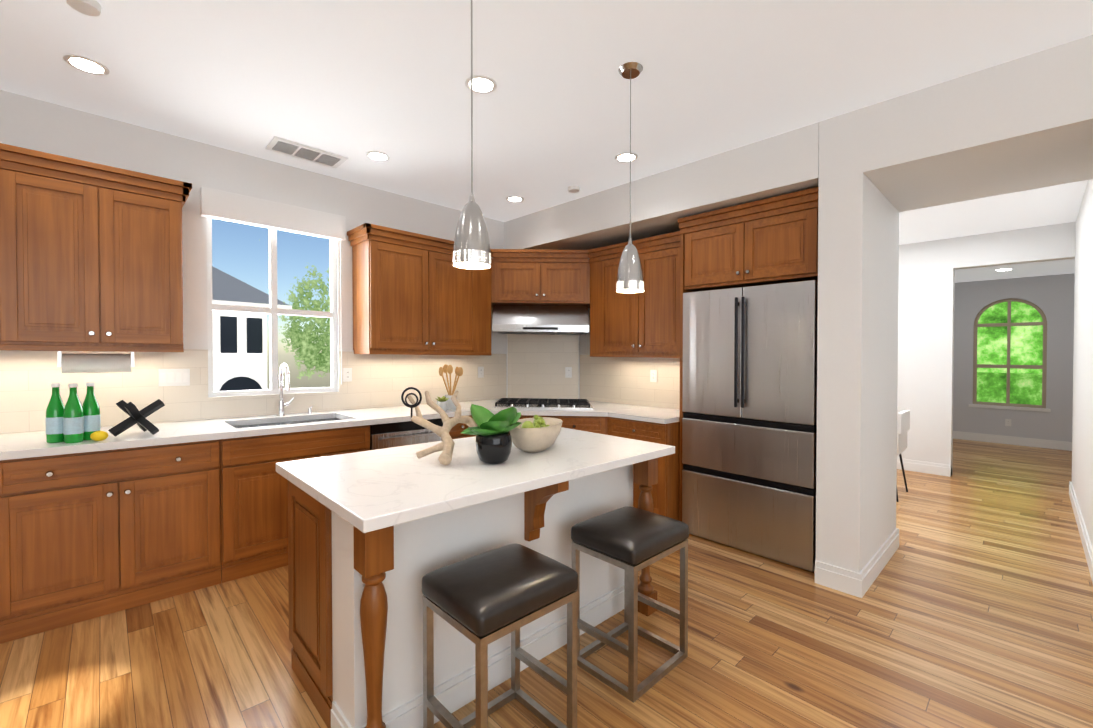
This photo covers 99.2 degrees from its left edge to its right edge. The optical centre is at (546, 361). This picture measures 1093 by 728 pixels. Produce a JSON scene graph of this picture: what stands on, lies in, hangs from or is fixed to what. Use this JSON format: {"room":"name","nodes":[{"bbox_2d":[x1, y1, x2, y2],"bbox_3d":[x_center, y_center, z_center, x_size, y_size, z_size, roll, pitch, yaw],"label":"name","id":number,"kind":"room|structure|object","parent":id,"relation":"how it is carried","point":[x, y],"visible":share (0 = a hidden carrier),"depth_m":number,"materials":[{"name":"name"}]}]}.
{"room":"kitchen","nodes":[
{"label":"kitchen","id":0,"kind":"room"},
{"bbox_2d":[0,90,506,433],"bbox_3d":[-2.942,-0.107,2.823,7.084,2.891,0.150,-1,1,-44],"label":"wall","id":1,"kind":"structure","parent":0,"point":[26,122],"depth_m":3.24,"materials":[{"name":"paint"}]},
{"bbox_2d":[0,147,27,350],"bbox_3d":[-3.176,-0.582,2.238,0.861,1.000,0.356,-1,1,-44],"label":"upper cabinet","id":2,"kind":"object","parent":1,"relation":"attached to","point":[9,156],"depth_m":2.39,"materials":[{"name":"brown wood"}]},
{"bbox_2d":[20,151,183,350],"bbox_3d":[-2.662,-0.588,2.729,0.805,1.000,0.356,-1,1,-44],"label":"upper cabinet","id":3,"kind":"object","parent":1,"relation":"attached to","point":[91,256],"depth_m":2.62,"materials":[{"name":"brown wood"}]},
{"bbox_2d":[57,351,133,372],"bbox_3d":[-2.624,0.000,2.720,0.320,0.128,0.110,-1,1,-44],"label":"paper towel holder","id":4,"kind":"object","parent":3,"relation":"attached to","point":[89,363],"visible":0.96,"depth_m":2.68,"materials":[{"name":"white paper"}]},
{"bbox_2d":[206,218,337,396],"bbox_3d":[-2.095,-0.448,3.608,0.890,1.398,0.060,-1,1,-44],"label":"window","id":5,"kind":"structure","parent":1,"relation":"in","point":[273,310],"depth_m":3.58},
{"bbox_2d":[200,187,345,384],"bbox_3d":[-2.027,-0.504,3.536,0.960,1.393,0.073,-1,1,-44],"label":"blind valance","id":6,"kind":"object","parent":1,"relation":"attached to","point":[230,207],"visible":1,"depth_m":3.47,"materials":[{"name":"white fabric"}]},
{"bbox_2d":[0,334,679,433],"bbox_3d":[-1.311,-0.050,2.865,5.500,1.006,2.045,-1,1,-44],"label":"tile backsplash","id":7,"kind":"structure","parent":1,"relation":"attached to","point":[538,364],"depth_m":4.03,"materials":[{"name":"beige tile"}]},
{"bbox_2d":[158,369,189,385],"bbox_3d":[-2.499,0.103,3.127,0.165,0.116,0.011,-1,1,-44],"label":"outlet","id":8,"kind":"object","parent":7,"relation":"attached to","point":[173,377],"depth_m":3.13,"materials":[{"name":"white plastic"}]},
{"bbox_2d":[343,368,351,381],"bbox_3d":[-1.674,0.108,3.917,0.072,0.116,0.008,-1,1,-44],"label":"outlet","id":9,"kind":"object","parent":7,"relation":"attached to","point":[347,372],"depth_m":3.91,"materials":[{"name":"white plastic"}]},
{"bbox_2d":[478,367,483,377],"bbox_3d":[-0.686,0.107,4.861,0.072,0.116,0.008,-1,1,-44],"label":"outlet","id":10,"kind":"object","parent":7,"relation":"attached to","point":[480,369],"depth_m":4.86,"materials":[{"name":"white plastic"}]},
{"bbox_2d":[565,367,571,377],"bbox_3d":[0.242,0.115,5.088,0.072,0.116,0.009,0,1,1],"label":"outlet","id":11,"kind":"object","parent":7,"relation":"attached to","point":[568,370],"depth_m":5.09,"materials":[{"name":"white plastic"}]},
{"bbox_2d":[650,370,656,381],"bbox_3d":[1.012,0.133,4.399,0.008,0.116,0.072,-1,1,-44],"label":"outlet","id":12,"kind":"object","parent":7,"relation":"attached to","point":[653,373],"depth_m":4.40,"materials":[{"name":"white plastic"}]},
{"bbox_2d":[351,227,493,354],"bbox_3d":[-1.081,-0.576,4.230,1.207,0.975,0.370,-1,1,-44],"label":"upper cabinet","id":13,"kind":"object","parent":1,"relation":"attached to","point":[416,294],"depth_m":3.96,"materials":[{"name":"brown wood"}]},
{"bbox_2d":[507,334,579,398],"bbox_3d":[-0.035,-0.105,5.209,0.800,2.840,0.212,0,1,1],"label":"wall","id":14,"kind":"structure","parent":0,"point":[579,369],"depth_m":5.10,"materials":[{"name":"paint"}]},
{"bbox_2d":[491,249,589,307],"bbox_3d":[-0.049,-0.829,4.749,1.050,0.522,1.040,-1,1,-44],"label":"upper cabinet","id":15,"kind":"object","parent":14,"relation":"attached to","point":[541,276],"visible":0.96,"depth_m":4.51,"materials":[{"name":"brown wood"}]},
{"bbox_2d":[492,304,588,334],"bbox_3d":[-0.053,-0.432,4.764,0.940,0.293,0.531,0,1,1],"label":"range hood","id":16,"kind":"object","parent":15,"relation":"attached to","point":[540,319],"visible":1,"depth_m":4.54,"materials":[{"name":"silver metal"}]},
{"bbox_2d":[0,439,1092,727],"bbox_3d":[2.806,1.423,2.340,15.100,0.286,9.120,-1,1,-44],"label":"floor","id":17,"kind":"structure","parent":0,"point":[972,607],"depth_m":2.21,"materials":[{"name":"brown wood"}]},
{"bbox_2d":[0,459,15,643],"bbox_3d":[-3.123,0.885,2.087,1.006,0.888,0.676,-1,1,-44],"label":"base cabinet","id":18,"kind":"object","parent":17,"relation":"on","point":[7,545],"depth_m":2.19,"materials":[{"name":"brown wood"}]},
{"bbox_2d":[0,399,498,460],"bbox_3d":[-1.766,0.496,3.346,5.497,0.225,0.725,-1,1,-44],"label":"countertop","id":19,"kind":"structure","parent":18,"relation":"on","point":[23,445],"depth_m":2.90,"materials":[{"name":"white stone"}]},
{"bbox_2d":[45,383,64,442],"bbox_3d":[-2.529,0.262,2.400,0.076,0.303,0.076,-1,1,-44],"label":"bottle","id":20,"kind":"object","parent":19,"relation":"on","point":[54,419],"visible":0.96,"depth_m":2.38,"materials":[{"name":"green glass"}]},
{"bbox_2d":[63,383,83,442],"bbox_3d":[-2.441,0.263,2.401,0.076,0.303,0.076,-1,1,-44],"label":"bottle","id":21,"kind":"object","parent":19,"relation":"on","point":[73,421],"visible":1,"depth_m":2.38,"materials":[{"name":"green glass"}]},
{"bbox_2d":[82,382,100,439],"bbox_3d":[-2.437,0.262,2.488,0.076,0.303,0.076,-1,1,-44],"label":"bottle","id":22,"kind":"object","parent":19,"relation":"on","point":[91,410],"visible":0.79,"depth_m":2.47,"materials":[{"name":"green glass"}]},
{"bbox_2d":[90,431,107,440],"bbox_3d":[-2.344,0.388,2.440,0.070,0.054,0.053,-1,1,-44],"label":"lemon","id":23,"kind":"object","parent":19,"relation":"on","point":[98,435],"visible":0.98,"depth_m":2.42,"materials":[{"name":"yellow food"}]},
{"bbox_2d":[108,399,164,436],"bbox_3d":[-2.314,0.314,2.634,0.243,0.197,0.233,-1,1,-44],"label":"sculpture","id":24,"kind":"object","parent":19,"relation":"on","point":[137,417],"visible":0.98,"depth_m":2.61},
{"bbox_2d":[277,363,312,415],"bbox_3d":[-1.873,0.207,3.505,0.246,0.398,0.217,-1,1,-44],"label":"faucet","id":25,"kind":"object","parent":19,"relation":"on","point":[281,405],"visible":1,"depth_m":3.48,"materials":[{"name":"silver metal"}]},
{"bbox_2d":[435,396,448,411],"bbox_3d":[-0.873,0.349,3.892,0.116,0.126,0.111,-1,1,-44],"label":"potted plant","id":26,"kind":"object","parent":19,"relation":"on","point":[442,402],"visible":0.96,"depth_m":3.86,"materials":[{"name":"grey ceramic"}]},
{"bbox_2d":[439,364,462,409],"bbox_3d":[-0.827,0.216,4.027,0.193,0.390,0.183,-1,1,-44],"label":"utensil crock","id":27,"kind":"object","parent":19,"relation":"on","point":[446,368],"visible":0.94,"depth_m":3.99,"materials":[{"name":"brown wood"}]},
{"bbox_2d":[493,398,592,408],"bbox_3d":[-0.025,0.393,4.432,0.900,0.055,0.520,0,1,1],"label":"cooktop","id":28,"kind":"object","parent":19,"relation":"in","point":[538,403],"visible":1,"depth_m":4.29,"materials":[{"name":"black metal"}]},
{"bbox_2d":[12,440,220,638],"bbox_3d":[-2.508,0.878,2.674,0.954,0.888,0.676,-1,1,-44],"label":"base cabinet","id":29,"kind":"object","parent":17,"relation":"on","point":[84,536],"depth_m":2.43,"materials":[{"name":"brown wood"}]},
{"bbox_2d":[220,419,369,582],"bbox_3d":[-1.826,0.882,3.309,0.905,0.877,0.702,-1,1,-44],"label":"base cabinet","id":30,"kind":"object","parent":17,"relation":"on","point":[254,507],"visible":0.54,"depth_m":2.91,"materials":[{"name":"brown wood"}]},
{"bbox_2d":[370,418,442,449],"bbox_3d":[-1.265,0.882,3.814,0.596,0.873,0.686,-1,1,-44],"label":"dishwasher","id":31,"kind":"object","parent":17,"relation":"on","point":[389,435],"visible":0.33,"depth_m":3.54,"materials":[{"name":"silver metal"}]},
{"bbox_2d":[449,415,475,438],"bbox_3d":[-0.940,0.881,4.155,0.338,0.872,0.702,-1,1,-44],"label":"base cabinet","id":32,"kind":"object","parent":17,"relation":"on","point":[456,430],"visible":0.15,"depth_m":3.90,"materials":[{"name":"brown wood"}]},
{"bbox_2d":[288,458,657,727],"bbox_3d":[-0.253,0.916,2.271,1.602,0.884,0.936,-1,1,-44],"label":"kitchen island","id":33,"kind":"object","parent":17,"relation":"on","point":[356,617],"visible":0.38,"depth_m":1.78,"materials":[{"name":"white paint"}]},
{"bbox_2d":[276,427,674,532],"bbox_3d":[-0.239,0.463,2.250,1.680,0.062,0.935,-1,1,-44],"label":"island countertop","id":34,"kind":"structure","parent":33,"relation":"on","point":[368,491],"depth_m":1.87,"materials":[{"name":"white stone"}]},
{"bbox_2d":[401,387,477,464],"bbox_3d":[-0.428,0.274,2.246,0.541,0.327,0.430,-1,1,-44],"label":"driftwood sculpture","id":35,"kind":"object","parent":34,"relation":"on","point":[446,445],"visible":0.83,"depth_m":2.10,"materials":[{"name":"beige wood"}]},
{"bbox_2d":[461,404,520,463],"bbox_3d":[-0.233,0.317,2.072,0.301,0.256,0.252,-1,1,-44],"label":"potted plant","id":36,"kind":"object","parent":34,"relation":"on","point":[491,432],"visible":1,"depth_m":2.01,"materials":[{"name":"plant"}]},
{"bbox_2d":[510,415,562,452],"bbox_3d":[-0.058,0.356,2.356,0.401,0.176,0.292,-1,1,-44],"label":"bowl","id":37,"kind":"object","parent":34,"relation":"on","point":[536,433],"visible":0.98,"depth_m":2.23,"materials":[{"name":"beige ceramic"}]},
{"bbox_2d":[423,590,576,727],"bbox_3d":[-0.159,1.085,1.639,0.420,0.552,0.340,-1,1,-44],"label":"stool","id":38,"kind":"object","parent":17,"relation":"on","point":[433,706],"visible":0.62,"depth_m":1.61,"materials":[{"name":"metal"}]},
{"bbox_2d":[422,543,577,636],"bbox_3d":[-0.159,0.766,1.635,0.436,0.098,0.356,-1,1,-44],"label":"seat","id":39,"kind":"object","parent":38,"relation":"on","point":[484,594],"visible":1,"depth_m":1.54,"materials":[{"name":"leather"}]},
{"bbox_2d":[519,415,608,434],"bbox_3d":[-0.038,0.888,4.491,1.424,0.888,1.464,-1,1,-44],"label":"base cabinet","id":40,"kind":"object","parent":17,"relation":"on","point":[596,424],"visible":0.17,"depth_m":3.79,"materials":[{"name":"brown wood"}]},
{"bbox_2d":[484,400,679,423],"bbox_3d":[0.406,0.444,4.006,1.446,0.070,1.320,-1,1,-44],"label":"countertop","id":41,"kind":"structure","parent":40,"relation":"on","point":[600,409],"depth_m":3.99,"materials":[{"name":"white stone"}]},
{"bbox_2d":[572,539,687,702],"bbox_3d":[0.382,1.085,2.122,0.420,0.552,0.340,-1,1,-44],"label":"stool","id":42,"kind":"object","parent":17,"relation":"on","point":[633,691],"visible":0.67,"depth_m":2.04,"materials":[{"name":"metal"}]},
{"bbox_2d":[571,507,688,564],"bbox_3d":[0.382,0.766,2.118,0.436,0.098,0.356,-1,1,-44],"label":"seat","id":43,"kind":"object","parent":42,"relation":"on","point":[632,535],"visible":1,"depth_m":2.02,"materials":[{"name":"leather"}]},
{"bbox_2d":[608,417,679,519],"bbox_3d":[0.943,0.906,4.015,0.662,0.874,0.575,-1,1,-44],"label":"base cabinet","id":44,"kind":"object","parent":17,"relation":"on","point":[665,492],"visible":0.25,"depth_m":3.68,"materials":[{"name":"brown wood"}]},
{"bbox_2d":[678,187,818,520],"bbox_3d":[1.656,0.117,3.568,0.752,2.485,1.022,-1,1,-44],"label":"tall cabinet","id":45,"kind":"object","parent":17,"relation":"on","point":[771,240],"visible":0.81,"depth_m":3.29,"materials":[{"name":"brown wood"}]},
{"bbox_2d":[682,280,817,571],"bbox_3d":[1.625,0.406,3.542,0.748,1.906,0.936,-1,1,-44],"label":"refrigerator","id":46,"kind":"object","parent":17,"relation":"on","point":[749,426],"visible":0.88,"depth_m":3.26,"materials":[{"name":"silver metal"}]},
{"bbox_2d":[896,410,909,501],"bbox_3d":[3.426,0.929,4.869,0.518,0.866,0.529,-1,1,-44],"label":"dining chair","id":47,"kind":"object","parent":17,"relation":"on","point":[903,422],"visible":0.44,"depth_m":4.63,"materials":[{"name":"white plastic"}]},
{"bbox_2d":[0,0,1092,282],"bbox_3d":[2.806,-1.467,2.301,15.100,0.364,9.120,-1,1,-44],"label":"ceiling","id":48,"kind":"structure","parent":0,"point":[352,80],"depth_m":2.42,"materials":[{"name":"paint"}]},
{"bbox_2d":[66,0,101,16],"bbox_3d":[-1.920,-1.483,1.930,0.109,0.031,0.109,0,1,1],"label":"smoke detector","id":49,"kind":"object","parent":48,"relation":"attached to","point":[92,8],"depth_m":1.93,"materials":[{"name":"white plastic"}]},
{"bbox_2d":[63,54,109,75],"bbox_3d":[-2.334,-1.506,2.363,0.169,0.007,0.169,0,1,7],"label":"recessed light","id":50,"kind":"object","parent":48,"relation":"in","point":[85,64],"depth_m":2.36,"materials":[{"name":"white"}]},
{"bbox_2d":[265,136,347,168],"bbox_3d":[-1.730,-1.509,3.370,0.483,0.019,0.252,-1,1,-44],"label":"ceiling vent","id":51,"kind":"object","parent":48,"relation":"in","point":[300,151],"visible":1,"depth_m":3.34,"materials":[{"name":"white metal"}]},
{"bbox_2d":[366,151,389,160],"bbox_3d":[-1.236,-1.507,3.413,0.169,0.007,0.169,0,1,7],"label":"recessed light","id":52,"kind":"object","parent":48,"relation":"in","point":[374,155],"depth_m":3.41,"materials":[{"name":"white"}]},
{"bbox_2d":[453,0,490,268],"bbox_3d":[-0.278,-0.917,1.730,0.143,1.118,0.143,-1,1,-44],"label":"pendant light","id":53,"kind":"object","parent":48,"relation":"hanging from","point":[471,249],"visible":1,"depth_m":1.69,"materials":[{"name":"silver metal"}]},
{"bbox_2d":[465,75,496,93],"bbox_3d":[-0.351,-1.484,2.494,0.169,0.007,0.169,0,1,25],"label":"recessed light","id":54,"kind":"object","parent":48,"relation":"in","point":[482,84],"depth_m":2.48,"materials":[{"name":"white"}]},
{"bbox_2d":[506,196,523,201],"bbox_3d":[-0.291,-1.508,4.316,0.169,0.007,0.169,1,1,37],"label":"recessed light","id":55,"kind":"object","parent":48,"relation":"in","point":[511,198],"depth_m":4.31,"materials":[{"name":"white"}]},
{"bbox_2d":[567,185,579,192],"bbox_3d":[0.235,-1.485,4.003,0.109,0.031,0.109,0,1,1],"label":"smoke detector","id":56,"kind":"object","parent":48,"relation":"attached to","point":[573,188],"depth_m":3.97,"materials":[{"name":"white plastic"}]},
{"bbox_2d":[615,152,637,162],"bbox_3d":[0.579,-1.485,3.383,0.169,0.007,0.169,1,1,37],"label":"recessed light","id":57,"kind":"object","parent":48,"relation":"in","point":[624,157],"depth_m":3.37,"materials":[{"name":"white"}]},
{"bbox_2d":[616,62,643,292],"bbox_3d":[0.425,-0.917,2.356,0.143,1.118,0.143,-1,1,-44],"label":"pendant light","id":58,"kind":"object","parent":48,"relation":"hanging from","point":[630,277],"visible":1,"depth_m":2.32,"materials":[{"name":"silver metal"}]},
{"bbox_2d":[580,258,667,408],"bbox_3d":[1.146,-0.081,4.600,0.450,2.857,3.230,-1,1,-44],"label":"wall","id":59,"kind":"structure","parent":0,"point":[584,344],"depth_m":5.03,"materials":[{"name":"paint"}]},
{"bbox_2d":[588,231,679,357],"bbox_3d":[0.884,-0.554,4.248,0.398,1.037,1.023,-1,1,-44],"label":"upper cabinet","id":60,"kind":"object","parent":59,"relation":"attached to","point":[646,323],"visible":0.83,"depth_m":4.07,"materials":[{"name":"brown wood"}]},
{"bbox_2d":[504,122,818,249],"bbox_3d":[0.911,-1.325,4.255,0.858,0.372,3.076,-1,1,-44],"label":"soffit","id":61,"kind":"structure","parent":0,"point":[663,202],"depth_m":3.59,"materials":[{"name":"paint"}]},
{"bbox_2d":[816,108,898,572],"bbox_3d":[2.124,-0.051,3.142,1.050,2.841,0.230,-1,1,-44],"label":"wall","id":62,"kind":"structure","parent":0,"point":[857,335],"depth_m":2.81,"materials":[{"name":"paint"}]},
{"bbox_2d":[815,431,1092,597],"bbox_3d":[2.804,1.306,2.268,14.600,0.310,8.620,-1,1,-44],"label":"baseboard","id":63,"kind":"structure","parent":62,"relation":"attached to","point":[853,583],"depth_m":3.31,"materials":[{"name":"white wood"}]},
{"bbox_2d":[863,35,1092,211],"bbox_3d":[2.541,-1.270,2.690,1.050,0.387,0.975,-1,1,-44],"label":"ceiling beam","id":64,"kind":"structure","parent":0,"point":[1024,123],"depth_m":2.42,"materials":[{"name":"paint"}]},
{"bbox_2d":[897,222,1074,474],"bbox_3d":[4.216,-0.069,6.237,0.150,2.866,4.065,-1,1,-44],"label":"wall","id":65,"kind":"structure","parent":0,"point":[927,269],"depth_m":5.61,"materials":[{"name":"paint"}]},
{"bbox_2d":[953,273,1074,441],"bbox_3d":[7.694,-0.008,7.808,0.150,2.795,5.100,-1,1,-44],"label":"wall","id":66,"kind":"structure","parent":0,"point":[1051,297],"depth_m":7.56,"materials":[{"name":"grey paint"}]},
{"bbox_2d":[1005,419,1010,425],"bbox_3d":[7.671,1.007,7.731,0.008,0.116,0.072,-1,1,-44],"label":"outlet","id":67,"kind":"object","parent":66,"relation":"attached to","point":[1007,421],"depth_m":7.73,"materials":[{"name":"white plastic"}]},
{"bbox_2d":[969,298,1050,411],"bbox_3d":[7.697,-0.132,7.752,0.102,1.847,0.966,-1,1,-44],"label":"window","id":68,"kind":"structure","parent":66,"relation":"in","point":[1008,366],"depth_m":7.74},
{"bbox_2d":[1072,179,1092,547],"bbox_3d":[4.097,-0.032,3.416,3.920,2.866,0.150,-1,1,-44],"label":"wall","id":69,"kind":"structure","parent":0,"point":[1082,450],"depth_m":3.49,"materials":[{"name":"paint"}]},
{"label":"outside","id":70,"kind":"structure","parent":0,"visible":0},
{"bbox_2d":[977,301,1042,404],"bbox_3d":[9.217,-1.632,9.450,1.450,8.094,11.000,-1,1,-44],"label":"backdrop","id":71,"kind":"structure","parent":70,"point":[1026,347],"depth_m":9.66,"materials":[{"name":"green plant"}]},
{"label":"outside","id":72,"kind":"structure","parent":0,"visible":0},
{"bbox_2d":[212,266,291,390],"bbox_3d":[-10.558,-0.041,12.000,5.450,6.351,6.920,-1,1,-44],"label":"neighbouring house","id":73,"kind":"structure","parent":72,"point":[239,350],"depth_m":11.02,"materials":[{"name":"white paint"}]},
{"bbox_2d":[260,265,330,379],"bbox_3d":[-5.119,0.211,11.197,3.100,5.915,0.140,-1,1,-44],"label":"tree","id":74,"kind":"object","parent":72,"point":[308,351],"visible":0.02,"depth_m":10.78,"materials":[{"name":"green plant"}]}
]}

